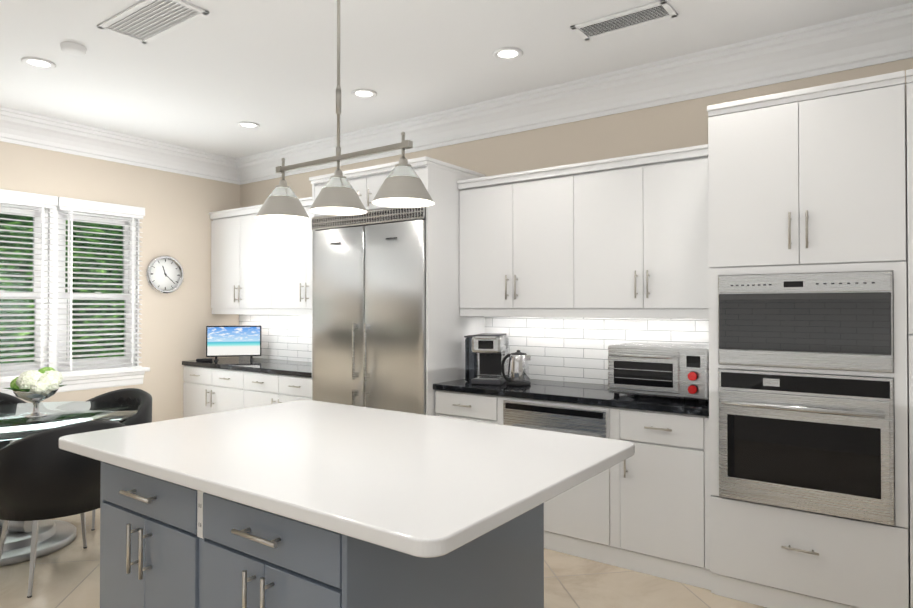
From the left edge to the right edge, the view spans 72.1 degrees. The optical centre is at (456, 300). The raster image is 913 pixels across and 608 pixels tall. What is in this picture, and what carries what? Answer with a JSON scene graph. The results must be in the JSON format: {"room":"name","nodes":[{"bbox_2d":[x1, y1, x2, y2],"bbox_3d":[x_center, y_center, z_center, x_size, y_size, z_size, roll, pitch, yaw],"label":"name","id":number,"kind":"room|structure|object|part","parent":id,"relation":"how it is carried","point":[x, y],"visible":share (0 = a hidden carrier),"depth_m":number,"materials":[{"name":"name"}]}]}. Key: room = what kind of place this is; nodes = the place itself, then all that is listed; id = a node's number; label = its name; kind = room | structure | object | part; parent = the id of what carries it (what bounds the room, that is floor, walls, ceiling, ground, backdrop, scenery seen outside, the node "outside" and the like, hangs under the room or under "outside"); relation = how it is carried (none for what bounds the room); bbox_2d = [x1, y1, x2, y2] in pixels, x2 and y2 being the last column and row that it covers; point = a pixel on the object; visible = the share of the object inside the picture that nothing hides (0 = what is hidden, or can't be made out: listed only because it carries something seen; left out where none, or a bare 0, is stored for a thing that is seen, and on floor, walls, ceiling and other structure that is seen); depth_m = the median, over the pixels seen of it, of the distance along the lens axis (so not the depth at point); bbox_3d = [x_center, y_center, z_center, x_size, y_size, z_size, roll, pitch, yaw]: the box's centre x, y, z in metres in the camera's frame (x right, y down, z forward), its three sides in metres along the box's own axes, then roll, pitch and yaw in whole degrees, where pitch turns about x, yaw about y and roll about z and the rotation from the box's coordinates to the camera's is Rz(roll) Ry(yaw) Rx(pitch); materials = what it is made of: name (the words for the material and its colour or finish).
{"room":"kitchen","nodes":[
{"label":"kitchen","id":0,"kind":"room"},
{"bbox_2d":[0,141,239,421],"bbox_3d":[-4.230,0.010,3.834,0.150,2.900,6.600,0,-1,36],"label":"wall","id":1,"kind":"structure","parent":0,"point":[176,220],"depth_m":5.77,"materials":[{"name":"beige paint"}]},
{"bbox_2d":[0,204,149,396],"bbox_3d":[-3.272,-0.016,5.078,0.227,1.520,1.500,0,-1,36],"label":"window","id":2,"kind":"structure","parent":1,"relation":"in","point":[55,285],"depth_m":5.20,"materials":[{"name":"white paint"}]},
{"bbox_2d":[0,189,57,378],"bbox_3d":[-3.423,-0.122,4.752,0.074,1.425,0.698,0,-1,36],"label":"window blinds","id":3,"kind":"object","parent":2,"relation":"attached to","point":[41,202],"visible":0.81,"depth_m":4.88,"materials":[{"name":"white paint"}]},
{"bbox_3d":[-3.225,0.668,5.037,0.112,0.150,1.500,0,-1,36],"label":"window sill apron","id":4,"kind":"part","parent":2,"relation":"part of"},
{"bbox_2d":[56,197,144,373],"bbox_3d":[-3.007,-0.116,5.325,0.074,1.425,0.698,0,-1,36],"label":"window blinds","id":5,"kind":"object","parent":2,"relation":"attached to","point":[72,205],"visible":0.92,"depth_m":5.29,"materials":[{"name":"white paint"}]},
{"bbox_2d":[0,107,235,181],"bbox_3d":[-4.105,-1.331,3.758,0.158,0.220,6.240,0,-1,36],"label":"crown molding","id":6,"kind":"structure","parent":1,"relation":"attached to","point":[16,127],"depth_m":5.34,"materials":[{"name":"white paint"}]},
{"bbox_2d":[146,255,183,293],"bbox_3d":[-2.686,-0.238,5.793,0.042,0.356,0.356,0,-1,36],"label":"wall clock","id":7,"kind":"object","parent":1,"relation":"attached to","point":[164,274],"visible":1,"depth_m":5.79,"materials":[{"name":"silver metal"}]},
{"bbox_2d":[0,508,765,607],"bbox_3d":[-1.338,1.487,1.715,7.300,0.100,6.900,0,-1,36],"label":"floor","id":8,"kind":"structure","parent":0,"point":[68,576],"depth_m":3.20,"materials":[{"name":"beige tile"}]},
{"bbox_2d":[0,392,26,448],"bbox_3d":[-3.243,1.051,4.279,0.590,0.831,0.657,0,-1,36],"label":"dining chair","id":9,"kind":"object","parent":8,"relation":"on","point":[5,398],"visible":0.04,"depth_m":4.52,"materials":[{"name":"black leather"}]},
{"bbox_2d":[0,439,76,566],"bbox_3d":[-2.658,1.087,3.730,0.690,0.744,0.690,0,-1,36],"label":"table base","id":10,"kind":"object","parent":8,"relation":"on","point":[55,535],"visible":0.35,"depth_m":3.65,"materials":[{"name":"silver metal"}]},
{"bbox_2d":[0,401,137,440],"bbox_3d":[-2.658,0.708,3.735,1.360,0.012,1.360,0,-1,36],"label":"table top","id":11,"kind":"object","parent":10,"relation":"on","point":[15,423],"visible":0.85,"depth_m":3.87,"materials":[{"name":"clear glass"}]},
{"bbox_2d":[5,367,64,417],"bbox_3d":[-2.552,0.556,3.807,0.352,0.292,0.332,0,-1,36],"label":"flower vase","id":12,"kind":"object","parent":11,"relation":"on","point":[35,388],"visible":1,"depth_m":3.74,"materials":[{"name":"silver metal"}]},
{"bbox_2d":[0,420,125,597],"bbox_3d":[-2.119,1.041,3.376,0.590,0.831,0.657,0,-1,36],"label":"dining chair","id":13,"kind":"object","parent":8,"relation":"on","point":[43,476],"visible":0.67,"depth_m":3.11,"materials":[{"name":"black leather"}]},
{"bbox_2d":[87,388,151,530],"bbox_3d":[-2.436,1.051,4.305,0.654,0.831,0.610,0,-1,36],"label":"dining chair","id":14,"kind":"object","parent":8,"relation":"on","point":[140,400],"visible":0.25,"depth_m":4.47,"materials":[{"name":"black leather"}]},
{"bbox_2d":[183,365,242,417],"bbox_3d":[-2.029,1.048,5.917,0.936,0.872,0.616,0,-1,36],"label":"base cabinet","id":15,"kind":"object","parent":8,"relation":"on","point":[206,390],"depth_m":5.67,"materials":[{"name":"white paint"}]},
{"bbox_2d":[182,357,311,377],"bbox_3d":[-1.655,0.589,5.642,1.878,0.038,0.633,0,-1,36],"label":"countertop","id":16,"kind":"structure","parent":15,"relation":"on","point":[285,367],"depth_m":5.57,"materials":[{"name":"black stone"}]},
{"bbox_2d":[196,358,212,360],"bbox_3d":[-2.374,0.561,5.914,0.140,0.022,0.070,0,-1,-14],"label":"cable box","id":17,"kind":"object","parent":16,"relation":"on","point":[207,359],"visible":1,"depth_m":5.88,"materials":[{"name":"black plastic"}]},
{"bbox_2d":[206,326,260,360],"bbox_3d":[-2.132,0.408,6.017,0.500,0.330,0.150,0,-1,-14],"label":"tv monitor","id":18,"kind":"object","parent":16,"relation":"on","point":[230,341],"visible":1,"depth_m":6.00,"materials":[{"name":"black plastic"}]},
{"bbox_2d":[243,371,311,408],"bbox_3d":[-1.272,1.042,5.367,0.936,0.872,0.616,0,-1,36],"label":"base cabinet","id":19,"kind":"object","parent":8,"relation":"on","point":[259,389],"depth_m":5.16,"materials":[{"name":"white paint"}]},
{"bbox_2d":[100,461,543,607],"bbox_3d":[-0.508,1.004,2.353,1.300,0.879,1.082,0,-1,36],"label":"kitchen island","id":20,"kind":"object","parent":8,"relation":"on","point":[165,544],"visible":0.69,"depth_m":1.96,"materials":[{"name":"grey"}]},
{"bbox_2d":[59,400,634,557],"bbox_3d":[-0.436,0.544,2.362,1.850,0.040,1.230,0,-1,36],"label":"island countertop","id":21,"kind":"structure","parent":20,"relation":"on","point":[421,485],"depth_m":2.01,"materials":[{"name":"white stone"}]},
{"bbox_2d":[312,207,425,414],"bbox_3d":[-0.476,0.420,4.699,1.098,2.100,0.720,0,-1,36],"label":"refrigerator","id":22,"kind":"object","parent":8,"relation":"on","point":[369,312],"visible":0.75,"depth_m":4.39,"materials":[{"name":"grey metal"}]},
{"bbox_2d":[309,156,484,415],"bbox_3d":[-0.458,0.265,4.726,1.148,2.410,0.708,0,-1,36],"label":"tall cabinet","id":23,"kind":"object","parent":8,"relation":"on","point":[448,327],"visible":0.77,"depth_m":4.30,"materials":[{"name":"white paint"}]},
{"bbox_2d":[435,390,502,424],"bbox_3d":[0.243,1.029,4.257,0.531,0.872,0.628,0,-1,36],"label":"base cabinet","id":24,"kind":"object","parent":8,"relation":"on","point":[448,404],"depth_m":4.00,"materials":[{"name":"white paint"}]},
{"bbox_2d":[433,379,708,415],"bbox_3d":[0.738,0.570,3.903,1.758,0.038,0.633,0,-1,36],"label":"countertop","id":25,"kind":"structure","parent":24,"relation":"on","point":[577,393],"depth_m":3.68,"materials":[{"name":"black stone"}]},
{"bbox_2d":[464,333,508,384],"bbox_3d":[0.190,0.391,4.253,0.278,0.325,0.335,0,-1,14],"label":"coffee maker","id":26,"kind":"object","parent":25,"relation":"on","point":[486,354],"visible":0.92,"depth_m":4.24,"materials":[{"name":"grey plastic"}]},
{"bbox_2d":[501,350,530,385],"bbox_3d":[0.394,0.440,4.140,0.206,0.226,0.160,0,-1,36],"label":"electric kettle","id":27,"kind":"object","parent":25,"relation":"on","point":[518,370],"visible":1,"depth_m":4.08,"materials":[{"name":"silver metal"}]},
{"bbox_2d":[608,342,708,403],"bbox_3d":[1.185,0.401,3.566,0.550,0.290,0.459,0,-1,36],"label":"countertop oven","id":28,"kind":"object","parent":25,"relation":"on","point":[672,370],"visible":0.94,"depth_m":3.41,"materials":[{"name":"silver metal"}]},
{"bbox_2d":[503,396,618,566],"bbox_3d":[0.747,1.025,3.891,0.786,0.872,0.628,0,-1,36],"label":"base cabinet","id":29,"kind":"object","parent":8,"relation":"on","point":[582,521],"depth_m":3.55,"materials":[{"name":"white paint"}]},
{"bbox_2d":[619,408,710,589],"bbox_3d":[1.233,1.021,3.538,0.529,0.872,0.628,0,-1,36],"label":"base cabinet","id":30,"kind":"object","parent":8,"relation":"on","point":[645,508],"depth_m":3.27,"materials":[{"name":"white paint"}]},
{"bbox_2d":[707,71,909,607],"bbox_3d":[1.755,0.242,3.130,0.803,2.420,0.688,0,-1,36],"label":"tall cabinet","id":31,"kind":"object","parent":8,"relation":"on","point":[808,180],"visible":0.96,"depth_m":2.86,"materials":[{"name":"white paint"}]},
{"bbox_2d":[718,271,893,372],"bbox_3d":[1.750,0.096,3.122,0.704,0.432,0.648,0,-1,36],"label":"microwave oven","id":32,"kind":"object","parent":31,"relation":"in","point":[839,321],"visible":1,"depth_m":2.84,"materials":[{"name":"grey metal"}]},
{"bbox_2d":[719,369,894,525],"bbox_3d":[1.733,0.649,3.092,0.704,0.622,0.707,0,-1,36],"label":"wall oven","id":33,"kind":"object","parent":31,"relation":"in","point":[818,443],"visible":0.98,"depth_m":2.83,"materials":[{"name":"grey metal"}]},
{"bbox_2d":[906,69,912,607],"bbox_3d":[2.416,0.237,2.650,0.822,2.420,0.688,0,-1,36],"label":"pantry cabinet","id":34,"kind":"object","parent":8,"relation":"on","point":[909,99],"visible":1,"depth_m":2.64,"materials":[{"name":"white paint"}]},
{"bbox_2d":[0,0,912,157],"bbox_3d":[-1.338,-1.523,1.749,7.300,0.120,6.900,0,-1,36],"label":"ceiling","id":35,"kind":"structure","parent":0,"point":[215,76],"depth_m":3.71,"materials":[{"name":"white paint"}]},
{"bbox_2d":[21,57,55,68],"bbox_3d":[-2.529,-1.434,3.800,0.180,0.011,0.180,0,-1,36],"label":"recessed light","id":36,"kind":"object","parent":35,"relation":"in","point":[36,62],"visible":1,"depth_m":3.79,"materials":[{"name":"white paint"}]},
{"bbox_2d":[60,42,86,55],"bbox_3d":[-2.177,-1.425,3.569,0.130,0.034,0.130,0,-1,36],"label":"smoke detector","id":37,"kind":"object","parent":35,"relation":"attached to","point":[72,48],"visible":1,"depth_m":3.54,"materials":[{"name":"white paint"}]},
{"bbox_2d":[97,0,208,43],"bbox_3d":[-1.564,-1.440,3.223,0.620,0.012,0.260,0,-1,36],"label":"ceiling vent","id":38,"kind":"object","parent":35,"relation":"in","point":[145,21],"visible":1,"depth_m":3.22,"materials":[{"name":"white metal"}]},
{"bbox_2d":[237,122,259,128],"bbox_3d":[-1.688,-1.420,5.093,0.180,0.011,0.180,0,-1,36],"label":"recessed light","id":39,"kind":"object","parent":35,"relation":"in","point":[250,125],"visible":0.98,"depth_m":5.09,"materials":[{"name":"white paint"}]},
{"bbox_2d":[255,0,434,221],"bbox_3d":[-0.450,-0.897,2.394,0.870,1.118,0.220,0,-1,36],"label":"linear pendant light","id":40,"kind":"object","parent":35,"relation":"hanging from","point":[402,186],"visible":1,"depth_m":2.34,"materials":[{"name":"silver metal"}]},
{"bbox_2d":[351,89,376,97],"bbox_3d":[-0.639,-1.428,4.343,0.180,0.011,0.180,0,-1,36],"label":"recessed light","id":41,"kind":"object","parent":35,"relation":"in","point":[363,93],"visible":0.98,"depth_m":4.34,"materials":[{"name":"white paint"}]},
{"bbox_2d":[492,47,522,59],"bbox_3d":[0.299,-1.435,3.661,0.180,0.011,0.180,0,-1,36],"label":"recessed light","id":42,"kind":"object","parent":35,"relation":"in","point":[508,53],"visible":1,"depth_m":3.66,"materials":[{"name":"white paint"}]},
{"bbox_2d":[570,0,677,40],"bbox_3d":[0.860,-1.440,3.241,0.500,0.012,0.200,0,-1,36],"label":"ceiling vent","id":43,"kind":"object","parent":35,"relation":"in","point":[650,13],"visible":0.98,"depth_m":3.23,"materials":[{"name":"white metal"}]},
{"bbox_2d":[240,58,912,528],"bbox_3d":[0.646,0.017,4.462,7.300,2.900,0.150,0,-1,36],"label":"wall","id":44,"kind":"structure","parent":0,"point":[662,128],"depth_m":4.19,"materials":[{"name":"beige paint"}]},
{"bbox_2d":[209,205,272,312],"bbox_3d":[-1.945,-0.365,6.047,0.936,0.960,0.331,0,-1,36],"label":"upper cabinet","id":45,"kind":"object","parent":44,"relation":"attached to","point":[260,267],"depth_m":5.91,"materials":[{"name":"white paint"}]},
{"bbox_2d":[239,314,311,361],"bbox_3d":[-1.471,0.353,5.897,1.878,0.438,0.008,0,-1,36],"label":"backsplash","id":46,"kind":"structure","parent":44,"relation":"attached to","point":[286,337],"depth_m":6.03,"materials":[{"name":"white tile"}]},
{"bbox_2d":[269,197,311,312],"bbox_3d":[-1.188,-0.372,5.497,0.936,0.960,0.331,0,-1,36],"label":"upper cabinet","id":47,"kind":"object","parent":44,"relation":"attached to","point":[290,243],"depth_m":5.47,"materials":[{"name":"white paint"}]},
{"bbox_2d":[457,164,572,315],"bbox_3d":[0.470,-0.365,4.291,0.877,0.910,0.331,0,-1,36],"label":"upper cabinet","id":48,"kind":"object","parent":44,"relation":"attached to","point":[516,229],"depth_m":4.13,"materials":[{"name":"white paint"}]},
{"bbox_2d":[227,2,912,184],"bbox_3d":[0.556,-1.324,4.352,7.000,0.220,0.158,0,-1,36],"label":"crown molding","id":49,"kind":"structure","parent":44,"relation":"attached to","point":[881,36],"depth_m":3.91,"materials":[{"name":"white paint"}]},
{"bbox_2d":[484,316,708,384],"bbox_3d":[0.921,0.331,4.158,1.758,0.443,0.008,0,-1,36],"label":"backsplash","id":50,"kind":"structure","parent":44,"relation":"attached to","point":[569,349],"depth_m":4.22,"materials":[{"name":"white tile"}]},
{"bbox_2d":[573,144,708,315],"bbox_3d":[1.180,-0.371,3.776,0.877,0.910,0.331,0,-1,36],"label":"upper cabinet","id":51,"kind":"object","parent":44,"relation":"attached to","point":[623,237],"depth_m":3.64,"materials":[{"name":"white paint"}]}
]}

